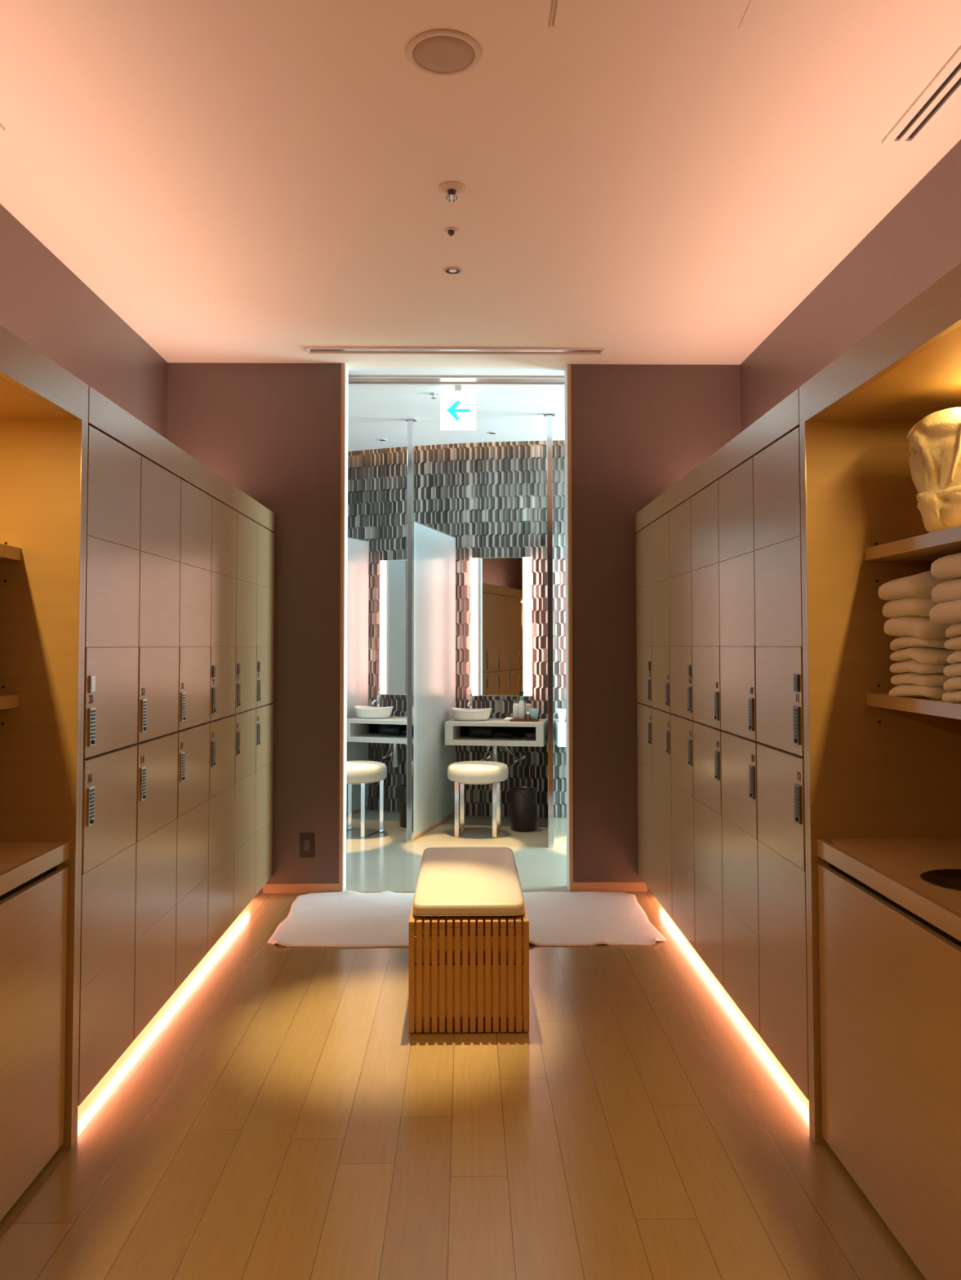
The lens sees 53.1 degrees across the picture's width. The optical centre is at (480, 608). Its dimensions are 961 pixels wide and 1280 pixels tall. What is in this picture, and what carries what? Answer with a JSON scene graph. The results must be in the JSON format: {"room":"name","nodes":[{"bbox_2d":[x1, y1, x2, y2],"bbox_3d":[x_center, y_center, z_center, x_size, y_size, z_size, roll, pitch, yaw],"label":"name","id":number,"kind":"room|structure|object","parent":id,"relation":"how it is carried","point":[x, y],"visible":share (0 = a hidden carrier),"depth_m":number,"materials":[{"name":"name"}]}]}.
{"room":"changing room","nodes":[
{"label":"changing room","id":0,"kind":"room"},
{"bbox_2d":[0,203,168,439],"bbox_3d":[-1.736,-0.058,1.350,0.100,2.940,7.946,0,-2,-1],"label":"wall","id":1,"kind":"structure","parent":0,"point":[43,303],"depth_m":4.08,"materials":[{"name":"paint"}]},
{"bbox_2d":[167,362,740,893],"bbox_3d":[-0.141,0.098,5.410,3.415,2.940,0.130,0,-2,-1],"label":"wall","id":2,"kind":"structure","parent":0,"point":[272,431],"depth_m":5.36,"materials":[{"name":"brown paint"}]},
{"bbox_2d":[262,883,338,893],"bbox_3d":[-0.985,1.538,5.272,0.416,0.052,0.008,0,-2,-1],"label":"baseboard","id":3,"kind":"structure","parent":2,"relation":"attached to","point":[268,887],"depth_m":5.27,"materials":[{"name":"brown wood"}]},
{"bbox_2d":[299,833,314,857],"bbox_3d":[-0.953,1.304,5.280,0.080,0.132,0.010,0,-2,-1],"label":"wall outlet","id":4,"kind":"object","parent":2,"relation":"attached to","point":[306,840],"visible":1,"depth_m":5.28,"materials":[{"name":"black plastic"}]},
{"bbox_2d":[303,840,310,850],"bbox_3d":[-0.953,1.304,5.277,0.034,0.060,0.004,0,-2,-1],"label":"socket","id":5,"kind":"object","parent":4,"relation":"attached to","point":[306,842],"depth_m":5.28,"materials":[{"name":"brown plastic"}]},
{"bbox_2d":[338,363,348,892],"bbox_3d":[-0.768,0.098,5.398,0.022,2.940,0.138,0,-2,-1],"label":"trim","id":6,"kind":"structure","parent":2,"relation":"attached to","point":[344,371],"depth_m":5.35,"materials":[{"name":"silver wood"}]},
{"bbox_2d":[564,364,573,891],"bbox_3d":[0.498,0.097,5.418,0.022,2.940,0.138,0,-2,-1],"label":"trim","id":7,"kind":"structure","parent":2,"relation":"attached to","point":[569,775],"depth_m":5.37,"materials":[{"name":"silver wood"}]},
{"bbox_2d":[573,881,647,891],"bbox_3d":[0.715,1.537,5.298,0.408,0.052,0.008,0,-2,-1],"label":"baseboard","id":8,"kind":"structure","parent":2,"relation":"attached to","point":[584,886],"depth_m":5.29,"materials":[{"name":"brown wood"}]},
{"bbox_2d":[347,440,566,817],"bbox_3d":[0.478,0.041,8.073,5.212,3.258,0.871,0,-2,6],"label":"tiled wall","id":9,"kind":"structure","parent":0,"point":[491,497],"depth_m":7.73,"materials":[{"name":"tile"}]},
{"bbox_2d":[346,715,406,743],"bbox_3d":[-0.657,0.965,7.627,0.748,0.176,0.425,-1,-2,19],"label":"countertop","id":10,"kind":"structure","parent":9,"relation":"attached to","point":[358,730],"depth_m":7.53,"materials":[{"name":"white stone"}]},
{"bbox_2d":[353,705,393,718],"bbox_3d":[-0.855,0.831,7.686,0.329,0.095,0.267,-1,-2,19],"label":"basin","id":11,"kind":"object","parent":10,"relation":"in","point":[362,712],"visible":1,"depth_m":7.58,"materials":[{"name":"white ceramic"}]},
{"bbox_2d":[371,688,381,706],"bbox_3d":[-0.847,0.771,7.801,0.032,0.224,0.144,-1,-2,19],"label":"faucet","id":12,"kind":"object","parent":10,"relation":"on","point":[378,701],"visible":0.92,"depth_m":7.83,"materials":[{"name":"silver metal"}]},
{"bbox_2d":[378,724,406,735],"bbox_3d":[-0.606,0.964,7.542,0.418,0.083,0.123,-1,-2,19],"label":"hair dryer","id":13,"kind":"object","parent":10,"relation":"in","point":[383,729],"visible":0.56,"depth_m":7.57,"materials":[{"name":"black plastic"}]},
{"bbox_2d":[382,743,406,767],"bbox_3d":[-0.612,1.159,7.645,0.362,0.218,0.130,-1,-2,19],"label":"drain pipe","id":14,"kind":"object","parent":10,"relation":"in","point":[395,763],"visible":0.56,"depth_m":7.61,"materials":[{"name":"silver metal"}]},
{"bbox_2d":[379,559,407,694],"bbox_3d":[-0.593,0.155,7.843,0.488,1.104,0.045,-1,-2,19],"label":"mirror","id":15,"kind":"object","parent":9,"relation":"attached to","point":[393,573],"visible":0.52,"depth_m":7.87,"materials":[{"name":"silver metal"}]},
{"bbox_2d":[444,718,547,746],"bbox_3d":[0.133,0.956,7.425,0.748,0.176,0.425,0,-2,9],"label":"countertop","id":16,"kind":"structure","parent":9,"relation":"attached to","point":[456,731],"depth_m":7.26,"materials":[{"name":"white"}]},
{"bbox_2d":[466,689,472,708],"bbox_3d":[-0.084,0.761,7.564,0.032,0.224,0.144,0,-2,9],"label":"faucet","id":17,"kind":"object","parent":16,"relation":"on","point":[469,704],"visible":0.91,"depth_m":7.60,"materials":[{"name":"silver metal"}]},
{"bbox_2d":[449,707,492,720],"bbox_3d":[-0.072,0.821,7.449,0.329,0.095,0.267,0,-2,9],"label":"basin","id":18,"kind":"object","parent":16,"relation":"in","point":[458,713],"visible":1,"depth_m":7.35,"materials":[{"name":"white ceramic"}]},
{"bbox_2d":[469,726,522,738],"bbox_3d":[0.119,0.957,7.363,0.418,0.083,0.123,0,-2,9],"label":"hair dryer","id":19,"kind":"object","parent":16,"relation":"in","point":[473,731],"visible":1,"depth_m":7.38,"materials":[{"name":"black plastic"}]},
{"bbox_2d":[480,746,525,763],"bbox_3d":[0.172,1.151,7.451,0.362,0.218,0.130,0,-2,9],"label":"drain pipe","id":20,"kind":"object","parent":16,"relation":"in","point":[495,748],"visible":0.66,"depth_m":7.42,"materials":[{"name":"silver metal"}]},
{"bbox_2d":[503,716,512,721],"bbox_3d":[0.215,0.849,7.345,0.072,0.031,0.060,0,-2,-1],"label":"soap dish","id":21,"kind":"object","parent":16,"relation":"on","point":[508,718],"visible":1,"depth_m":7.33,"materials":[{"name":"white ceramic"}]},
{"bbox_2d":[510,718,538,721],"bbox_3d":[0.339,0.857,7.355,0.210,0.016,0.120,0,-2,9],"label":"tray","id":22,"kind":"object","parent":16,"relation":"on","point":[525,719],"visible":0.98,"depth_m":7.30,"materials":[{"name":"brown wood"}]},
{"bbox_2d":[512,703,518,719],"bbox_3d":[0.275,0.795,7.368,0.052,0.126,0.052,0,-2,-1],"label":"bottle","id":23,"kind":"object","parent":22,"relation":"on","point":[515,706],"visible":0.92,"depth_m":7.35,"materials":[{"name":"white plastic"}]},
{"bbox_2d":[518,696,524,719],"bbox_3d":[0.314,0.766,7.353,0.050,0.183,0.050,0,-2,-1],"label":"lotion bottle","id":24,"kind":"object","parent":22,"relation":"on","point":[521,704],"visible":1,"depth_m":7.33,"materials":[{"name":"white plastic"}]},
{"bbox_2d":[518,690,524,702],"bbox_3d":[0.312,0.754,7.427,0.050,0.228,0.029,0,-2,-1],"label":"pump dispenser","id":25,"kind":"object","parent":24,"relation":"attached to","point":[521,693],"visible":0.38,"depth_m":7.42,"materials":[{"name":"black plastic"}]},
{"bbox_2d":[524,703,531,719],"bbox_3d":[0.365,0.794,7.354,0.052,0.128,0.052,0,-2,-1],"label":"steel tumbler","id":26,"kind":"object","parent":22,"relation":"on","point":[527,706],"visible":0.98,"depth_m":7.33,"materials":[{"name":"silver metal"}]},
{"bbox_2d":[530,708,537,719],"bbox_3d":[0.411,0.813,7.345,0.062,0.089,0.062,0,-2,-1],"label":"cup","id":27,"kind":"object","parent":22,"relation":"on","point":[534,712],"visible":0.99,"depth_m":7.32,"materials":[{"name":"teal glass"}]},
{"bbox_2d":[524,733,535,739],"bbox_3d":[0.384,0.976,7.313,0.100,0.045,0.100,0,-2,-1],"label":"bowl","id":28,"kind":"object","parent":16,"relation":"in","point":[528,735],"visible":0.9,"depth_m":7.28,"materials":[{"name":"grey metal"}]},
{"bbox_2d":[470,556,532,696],"bbox_3d":[0.164,0.147,7.650,0.488,1.104,0.045,0,-2,9],"label":"mirror","id":29,"kind":"object","parent":9,"relation":"attached to","point":[500,588],"visible":0.98,"depth_m":7.63,"materials":[{"name":"mirror"}]},
{"bbox_2d":[553,719,565,746],"bbox_3d":[0.946,0.953,7.367,0.748,0.176,0.425,0,-2,-1],"label":"countertop","id":30,"kind":"structure","parent":9,"relation":"attached to","point":[559,728],"depth_m":7.15,"materials":[{"name":"white"}]},
{"bbox_2d":[555,708,565,721],"bbox_3d":[0.741,0.817,7.354,0.329,0.095,0.267,0,-2,-1],"label":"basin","id":31,"kind":"object","parent":30,"relation":"in","point":[562,710],"visible":0.16,"depth_m":7.29,"materials":[{"name":"white ceramic"}]},
{"bbox_2d":[557,711,565,722],"bbox_3d":[0.613,0.823,7.256,0.060,0.075,0.060,0,-2,-1],"label":"cup","id":32,"kind":"object","parent":30,"relation":"on","point":[561,715],"visible":1,"depth_m":7.23,"materials":[{"name":"white ceramic"}]},
{"bbox_2d":[0,809,925,1279],"bbox_3d":[0.051,1.510,3.245,6.600,0.050,11.800,0,-2,-1],"label":"floor","id":33,"kind":"structure","parent":0,"point":[280,1116],"depth_m":2.66,"materials":[{"name":"brown wood"}]},
{"bbox_2d":[0,324,88,1221],"bbox_3d":[-1.379,0.360,1.190,0.597,2.092,2.949,0,-2,-1],"label":"tall cabinet","id":34,"kind":"object","parent":33,"relation":"on","point":[44,406],"visible":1,"depth_m":2.62,"materials":[{"name":"brown wood"}]},
{"bbox_2d":[0,694,18,709],"bbox_3d":[-1.453,0.199,1.189,0.424,0.034,2.876,0,-2,-1],"label":"shelf","id":35,"kind":"object","parent":34,"relation":"attached to","point":[6,701],"depth_m":2.58,"materials":[{"name":"brown wood"}]},
{"bbox_2d":[0,543,21,560],"bbox_3d":[-1.454,-0.203,1.204,0.424,0.034,2.876,0,-2,-1],"label":"shelf","id":36,"kind":"object","parent":34,"relation":"attached to","point":[8,552],"depth_m":2.59,"materials":[{"name":"brown wood"}]},
{"bbox_2d":[0,841,69,895],"bbox_3d":[-1.381,0.604,1.174,0.568,0.046,2.876,0,-2,-1],"label":"countertop","id":37,"kind":"structure","parent":34,"relation":"on","point":[20,862],"depth_m":2.45,"materials":[{"name":"brown wood"}]},
{"bbox_2d":[78,425,141,1106],"bbox_3d":[-1.395,0.433,2.886,0.602,1.890,0.440,0,-2,-1],"label":"locker","id":38,"kind":"object","parent":33,"relation":"on","point":[109,781],"visible":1,"depth_m":2.85,"materials":[{"name":"beige laminate"}]},
{"bbox_2d":[88,386,275,532],"bbox_3d":[-1.134,-0.525,4.028,0.020,0.105,2.636,0,-2,-1],"label":"fascia board","id":39,"kind":"object","parent":38,"relation":"on","point":[104,415],"visible":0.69,"depth_m":3.42,"materials":[{"name":"beige laminate"}]},
{"bbox_2d":[130,455,181,1039],"bbox_3d":[-1.402,0.450,3.326,0.602,1.890,0.440,0,-2,-1],"label":"locker","id":40,"kind":"object","parent":33,"relation":"on","point":[154,983],"visible":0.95,"depth_m":3.31,"materials":[{"name":"beige laminate"}]},
{"bbox_2d":[172,479,212,991],"bbox_3d":[-1.409,0.467,3.765,0.602,1.890,0.440,0,-2,-1],"label":"locker","id":41,"kind":"object","parent":33,"relation":"on","point":[196,505],"visible":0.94,"depth_m":3.73,"materials":[{"name":"beige laminate"}]},
{"bbox_2d":[204,497,236,952],"bbox_3d":[-1.416,0.484,4.205,0.602,1.890,0.440,0,-2,-1],"label":"locker","id":42,"kind":"object","parent":33,"relation":"on","point":[224,518],"visible":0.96,"depth_m":4.20,"materials":[{"name":"beige laminate"}]},
{"bbox_2d":[232,511,257,921],"bbox_3d":[-1.422,0.501,4.645,0.602,1.890,0.440,0,-2,-1],"label":"locker","id":43,"kind":"object","parent":33,"relation":"on","point":[246,528],"visible":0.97,"depth_m":4.64,"materials":[{"name":"beige laminate"}]},
{"bbox_2d":[251,523,274,896],"bbox_3d":[-1.429,0.518,5.084,0.602,1.890,0.440,0,-2,-1],"label":"locker","id":44,"kind":"object","parent":33,"relation":"on","point":[265,538],"visible":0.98,"depth_m":5.08,"materials":[{"name":"beige laminate"}]},
{"bbox_2d":[346,536,368,816],"bbox_3d":[-1.181,0.179,7.492,0.072,2.940,1.151,-1,-2,24],"label":"partition panel","id":45,"kind":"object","parent":33,"relation":"on","point":[357,593],"depth_m":7.84,"materials":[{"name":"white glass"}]},
{"bbox_2d":[346,760,386,838],"bbox_3d":[-0.899,1.377,6.954,0.442,0.503,0.442,-1,-2,24],"label":"round stool","id":46,"kind":"object","parent":33,"relation":"on","point":[362,772],"visible":0.65,"depth_m":6.82,"materials":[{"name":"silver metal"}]},
{"bbox_2d":[398,784,406,827],"bbox_3d":[-0.516,1.486,7.241,0.206,0.308,0.206,0,-2,-1],"label":"waste bin","id":47,"kind":"object","parent":33,"relation":"on","point":[402,788],"visible":0.37,"depth_m":7.17,"materials":[{"name":"black plastic"}]},
{"bbox_2d":[404,417,455,843],"bbox_3d":[-0.353,0.167,7.200,0.072,2.940,1.151,-1,-2,14],"label":"partition panel","id":48,"kind":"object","parent":33,"relation":"on","point":[431,552],"depth_m":7.02,"materials":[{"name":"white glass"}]},
{"bbox_2d":[267,890,666,947],"bbox_3d":[-0.069,1.531,4.794,1.832,0.027,0.951,0,-2,-1],"label":"bath mat","id":49,"kind":"object","parent":33,"relation":"on","point":[346,918],"visible":0.63,"depth_m":4.71,"materials":[{"name":"white fabric"}]},
{"bbox_2d":[408,847,528,1033],"bbox_3d":[-0.048,1.280,3.889,0.422,0.458,1.049,0,-2,-1],"label":"slatted bench","id":50,"kind":"object","parent":33,"relation":"on","point":[468,922],"visible":1,"depth_m":3.37,"materials":[{"name":"brown wood"}]},
{"bbox_2d":[413,847,524,916],"bbox_3d":[-0.049,1.085,3.886,0.402,0.068,0.974,0,-2,-1],"label":"cushion","id":51,"kind":"object","parent":50,"relation":"on","point":[456,882],"depth_m":3.64,"materials":[{"name":"beige leather"}]},
{"bbox_2d":[447,760,508,837],"bbox_3d":[-0.018,1.376,6.938,0.442,0.503,0.442,0,-2,7],"label":"round stool","id":52,"kind":"object","parent":33,"relation":"on","point":[470,772],"visible":1,"depth_m":6.81,"materials":[{"name":"white leather"}]},
{"bbox_2d":[509,785,537,831],"bbox_3d":[0.316,1.479,7.084,0.206,0.308,0.206,0,-2,-1],"label":"waste bin","id":53,"kind":"object","parent":33,"relation":"on","point":[522,798],"visible":1,"depth_m":7.00,"materials":[{"name":"black plastic"}]},
{"bbox_2d":[543,413,554,847],"bbox_3d":[0.512,0.161,7.060,0.072,2.940,1.151,0,-2,4],"label":"partition panel","id":54,"kind":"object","parent":33,"relation":"on","point":[549,442],"depth_m":6.50,"materials":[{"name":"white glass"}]},
{"bbox_2d":[635,524,656,894],"bbox_3d":[1.161,0.517,5.124,0.602,1.890,0.440,0,-2,-1],"label":"locker","id":55,"kind":"object","parent":33,"relation":"on","point":[643,578],"visible":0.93,"depth_m":5.08,"materials":[{"name":"beige laminate"}]},
{"bbox_2d":[650,512,673,919],"bbox_3d":[1.167,0.500,4.685,0.602,1.890,0.440,0,-2,-1],"label":"locker","id":56,"kind":"object","parent":33,"relation":"on","point":[660,545],"visible":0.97,"depth_m":4.67,"materials":[{"name":"beige laminate"}]},
{"bbox_2d":[668,497,697,949],"bbox_3d":[1.174,0.483,4.245,0.602,1.890,0.440,0,-2,-1],"label":"locker","id":57,"kind":"object","parent":33,"relation":"on","point":[682,721],"visible":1,"depth_m":4.22,"materials":[{"name":"beige laminate"}]},
{"bbox_2d":[690,480,724,986],"bbox_3d":[1.181,0.466,3.805,0.602,1.890,0.440,0,-2,-1],"label":"locker","id":58,"kind":"object","parent":33,"relation":"on","point":[706,697],"visible":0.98,"depth_m":3.77,"materials":[{"name":"beige laminate"}]},
{"bbox_2d":[718,457,762,1035],"bbox_3d":[1.188,0.449,3.366,0.602,1.890,0.440,0,-2,-1],"label":"locker","id":59,"kind":"object","parent":33,"relation":"on","point":[739,742],"visible":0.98,"depth_m":3.35,"materials":[{"name":"beige laminate"}]},
{"bbox_2d":[753,426,808,1100],"bbox_3d":[1.194,0.432,2.926,0.602,1.890,0.440,0,-2,-1],"label":"locker","id":60,"kind":"object","parent":33,"relation":"on","point":[781,856],"visible":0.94,"depth_m":2.90,"materials":[{"name":"beige laminate"}]},
{"bbox_2d":[635,387,799,532],"bbox_3d":[0.897,-0.526,4.060,0.020,0.105,2.636,0,-2,-1],"label":"fascia board","id":61,"kind":"object","parent":60,"relation":"on","point":[782,419],"visible":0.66,"depth_m":3.45,"materials":[{"name":"beige laminate"}]},
{"bbox_2d":[799,262,960,1279],"bbox_3d":[1.228,0.359,1.231,0.594,2.092,2.949,0,-2,-1],"label":"tall cabinet","id":62,"kind":"object","parent":33,"relation":"on","point":[882,771],"visible":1,"depth_m":2.49,"materials":[{"name":"brown wood"}]},
{"bbox_2d":[817,838,960,941],"bbox_3d":[1.231,0.603,1.214,0.565,0.046,2.876,0,-2,-1],"label":"countertop","id":63,"kind":"structure","parent":62,"relation":"on","point":[892,868],"depth_m":2.33,"materials":[{"name":"brown wood"}]},
{"bbox_2d":[864,525,960,560],"bbox_3d":[1.303,-0.204,1.247,0.420,0.034,2.876,0,-2,-1],"label":"shelf","id":64,"kind":"object","parent":62,"relation":"attached to","point":[932,546],"depth_m":2.43,"materials":[{"name":"brown wood"}]},
{"bbox_2d":[866,693,960,719],"bbox_3d":[1.303,0.198,1.231,0.420,0.034,2.876,0,-2,-1],"label":"shelf","id":65,"kind":"object","parent":62,"relation":"attached to","point":[875,702],"depth_m":2.40,"materials":[{"name":"brown wood"}]},
{"bbox_2d":[888,684,947,699],"bbox_3d":[1.254,0.210,2.458,0.355,0.059,0.236,0,-2,-3],"label":"folded towel","id":66,"kind":"object","parent":62,"relation":"on","point":[904,690],"visible":0.51,"depth_m":2.40,"materials":[{"name":"white fabric"}]},
{"bbox_2d":[890,671,953,686],"bbox_3d":[1.264,0.178,2.463,0.354,0.057,0.236,0,-2,-1],"label":"folded towel","id":67,"kind":"object","parent":66,"relation":"on","point":[915,678],"visible":0.56,"depth_m":2.40,"materials":[{"name":"white fabric"}]},
{"bbox_2d":[888,659,952,674],"bbox_3d":[1.262,0.146,2.465,0.354,0.057,0.236,0,-2,0],"label":"folded towel","id":68,"kind":"object","parent":67,"relation":"on","point":[911,665],"visible":0.5,"depth_m":2.41,"materials":[{"name":"white fabric"}]},
{"bbox_2d":[889,647,957,664],"bbox_3d":[1.260,0.115,2.463,0.354,0.058,0.236,0,-2,-3],"label":"folded towel","id":69,"kind":"object","parent":68,"relation":"on","point":[931,655],"visible":0.53,"depth_m":2.38,"materials":[{"name":"beige fabric"}]},
{"bbox_2d":[889,635,950,650],"bbox_3d":[1.260,0.084,2.467,0.355,0.059,0.236,0,-2,-1],"label":"folded towel","id":70,"kind":"object","parent":69,"relation":"on","point":[900,642],"visible":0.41,"depth_m":2.43,"materials":[{"name":"beige fabric"}]},
{"bbox_2d":[883,615,952,639],"bbox_3d":[1.258,0.042,2.465,0.374,0.081,0.252,0,-2,0],"label":"folded towel","id":71,"kind":"object","parent":70,"relation":"on","point":[919,627],"visible":0.58,"depth_m":2.40,"materials":[{"name":"beige fabric"}]},
{"bbox_2d":[882,596,939,617],"bbox_3d":[1.258,-0.009,2.469,0.374,0.079,0.252,0,-2,0],"label":"folded towel","id":72,"kind":"object","parent":71,"relation":"on","point":[907,606],"visible":0.42,"depth_m":2.42,"materials":[{"name":"beige fabric"}]},
{"bbox_2d":[877,570,951,600],"bbox_3d":[1.245,-0.059,2.470,0.374,0.080,0.252,0,-2,2],"label":"folded towel","id":73,"kind":"object","parent":72,"relation":"on","point":[921,584],"visible":0.58,"depth_m":2.39,"materials":[{"name":"beige fabric"}]},
{"bbox_2d":[906,407,960,533],"bbox_3d":[1.247,-0.330,2.351,0.306,0.325,0.312,1,-2,-21],"label":"basket","id":74,"kind":"object","parent":62,"relation":"on","point":[935,440],"visible":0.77,"depth_m":2.34,"materials":[{"name":"beige fabric"}]},
{"bbox_2d":[941,689,960,702],"bbox_3d":[1.266,0.199,2.184,0.354,0.057,0.236,0,-2,1],"label":"folded towel","id":75,"kind":"object","parent":62,"relation":"on","point":[954,696],"visible":0.73,"depth_m":2.23,"materials":[{"name":"white fabric"}]},
{"bbox_2d":[942,675,960,691],"bbox_3d":[1.266,0.168,2.185,0.355,0.059,0.236,0,-2,-1],"label":"folded towel","id":76,"kind":"object","parent":75,"relation":"on","point":[953,684],"visible":0.91,"depth_m":2.23,"materials":[{"name":"white fabric"}]},
{"bbox_2d":[942,662,960,676],"bbox_3d":[1.266,0.135,2.176,0.354,0.057,0.236,0,-2,1],"label":"folded towel","id":77,"kind":"object","parent":76,"relation":"on","point":[954,669],"visible":0.94,"depth_m":2.23,"materials":[{"name":"white fabric"}]},
{"bbox_2d":[946,649,960,663],"bbox_3d":[1.273,0.105,2.180,0.355,0.057,0.236,0,-2,1],"label":"folded towel","id":78,"kind":"object","parent":77,"relation":"on","point":[955,657],"visible":0.94,"depth_m":2.24,"materials":[{"name":"beige fabric"}]},
{"bbox_2d":[943,635,960,649],"bbox_3d":[1.268,0.072,2.182,0.354,0.058,0.236,0,-2,-3],"label":"folded towel","id":79,"kind":"object","parent":78,"relation":"on","point":[954,643],"visible":1,"depth_m":2.23,"materials":[{"name":"beige fabric"}]},
{"bbox_2d":[945,622,960,638],"bbox_3d":[1.272,0.042,2.188,0.355,0.059,0.236,0,-2,-1],"label":"folded towel","id":80,"kind":"object","parent":79,"relation":"on","point":[953,630],"visible":0.87,"depth_m":2.23,"materials":[{"name":"beige fabric"}]},
{"bbox_2d":[928,599,960,623],"bbox_3d":[1.253,0.000,2.190,0.374,0.079,0.252,0,-2,0],"label":"folded towel","id":81,"kind":"object","parent":80,"relation":"on","point":[944,611],"visible":0.91,"depth_m":2.21,"materials":[{"name":"beige fabric"}]},
{"bbox_2d":[930,577,960,602],"bbox_3d":[1.259,-0.051,2.192,0.374,0.080,0.252,0,-2,0],"label":"folded towel","id":82,"kind":"object","parent":81,"relation":"on","point":[949,590],"visible":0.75,"depth_m":2.23,"materials":[{"name":"beige fabric"}]},
{"bbox_2d":[930,552,960,578],"bbox_3d":[1.256,-0.102,2.192,0.374,0.081,0.252,0,-2,-1],"label":"folded towel","id":83,"kind":"object","parent":82,"relation":"on","point":[948,566],"visible":0.97,"depth_m":2.22,"materials":[{"name":"beige fabric"}]},
{"bbox_2d":[0,0,960,451],"bbox_3d":[0.052,-1.489,3.083,6.600,0.050,11.245,0,-2,-1],"label":"ceiling","id":84,"kind":"structure","parent":0,"point":[237,181],"depth_m":3.23,"materials":[{"name":"beige paint"}]},
{"bbox_2d":[0,123,4,131],"bbox_3d":[-1.494,-1.494,2.137,0.104,0.010,1.600,0,-2,-1],"label":"ceiling vent","id":85,"kind":"object","parent":84,"relation":"in","point":[2,127],"visible":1,"depth_m":2.93,"materials":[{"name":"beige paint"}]},
{"bbox_2d":[377,438,386,441],"bbox_3d":[-0.757,-1.293,7.398,0.076,0.006,0.076,0,-2,-1],"label":"recessed light","id":86,"kind":"object","parent":84,"relation":"in","point":[380,439],"visible":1,"depth_m":7.39,"materials":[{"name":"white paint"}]},
{"bbox_2d":[429,392,438,399],"bbox_3d":[-0.294,-1.334,6.042,0.060,0.030,0.060,0,-2,-1],"label":"sprinkler head","id":87,"kind":"object","parent":84,"relation":"attached to","point":[433,394],"visible":1,"depth_m":6.03},
{"bbox_2d":[406,28,480,75],"bbox_3d":[-0.098,-1.480,2.566,0.200,0.008,0.200,0,-2,-1],"label":"ceiling speaker","id":88,"kind":"object","parent":84,"relation":"attached to","point":[437,51],"visible":1,"depth_m":2.55,"materials":[{"name":"beige plastic"}]},
{"bbox_2d":[413,35,474,72],"bbox_3d":[-0.098,-1.481,2.566,0.165,0.006,0.165,0,-2,-1],"label":"grille","id":89,"kind":"object","parent":88,"relation":"attached to","point":[431,54],"depth_m":2.56,"materials":[{"name":"beige metal"}]},
{"bbox_2d":[444,226,457,235],"bbox_3d":[-0.112,-1.430,3.659,0.048,0.023,0.048,0,-2,-1],"label":"ceiling sensor","id":90,"kind":"object","parent":84,"relation":"attached to","point":[451,230],"visible":1,"depth_m":3.65,"materials":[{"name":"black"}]},
{"bbox_2d":[438,181,464,202],"bbox_3d":[-0.100,-1.433,3.322,0.092,0.044,0.092,0,-2,-1],"label":"sprinkler head","id":91,"kind":"object","parent":84,"relation":"attached to","point":[451,188],"visible":1,"depth_m":3.31},
{"bbox_2d":[443,266,462,274],"bbox_3d":[-0.117,-1.423,4.055,0.080,0.006,0.080,0,-2,-1],"label":"recessed light","id":92,"kind":"object","parent":84,"relation":"in","point":[449,270],"visible":1,"depth_m":4.05,"materials":[{"name":"beige metal"}]},
{"bbox_2d":[305,346,604,355],"bbox_3d":[-0.134,-1.378,5.144,1.584,0.012,0.097,0,-2,-1],"label":"ceiling vent","id":93,"kind":"object","parent":84,"relation":"in","point":[310,349],"visible":1,"depth_m":5.15,"materials":[{"name":"white metal"}]},
{"bbox_2d":[348,375,564,385],"bbox_3d":[-0.139,-1.356,5.715,2.500,0.012,0.150,0,-2,-1],"label":"door track","id":94,"kind":"object","parent":84,"relation":"in","point":[353,380],"visible":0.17,"depth_m":5.72,"materials":[{"name":"silver metal"}]},
{"bbox_2d":[440,385,475,430],"bbox_3d":[-0.137,-1.220,5.851,0.216,0.272,0.028,0,-2,-1],"label":"exit sign","id":95,"kind":"object","parent":84,"relation":"hanging from","point":[457,407],"visible":1,"depth_m":5.84,"materials":[{"name":"white plastic"}]},
{"bbox_2d":[487,431,497,434],"bbox_3d":[0.086,-1.303,7.160,0.076,0.006,0.076,0,-2,-1],"label":"recessed light","id":96,"kind":"object","parent":84,"relation":"in","point":[488,433],"visible":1,"depth_m":7.15,"materials":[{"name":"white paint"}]},
{"bbox_2d":[549,0,751,27],"bbox_3d":[0.423,-1.496,2.211,0.486,0.003,0.500,0,-2,-1],"label":"access panel","id":97,"kind":"object","parent":84,"relation":"attached to","point":[624,13],"visible":1,"depth_m":2.40,"materials":[{"name":"beige paint"}]},
{"bbox_2d":[880,44,960,144],"bbox_3d":[1.323,-1.494,2.200,0.102,0.010,1.640,0,-2,-1],"label":"ceiling vent","id":98,"kind":"object","parent":84,"relation":"in","point":[944,86],"visible":1,"depth_m":2.80,"materials":[{"name":"white metal"}]},
{"bbox_2d":[739,139,960,432],"bbox_3d":[1.579,-0.059,1.401,0.100,2.940,7.946,0,-2,-1],"label":"wall","id":99,"kind":"structure","parent":0,"point":[917,242],"depth_m":3.71,"materials":[{"name":"brown paint"}]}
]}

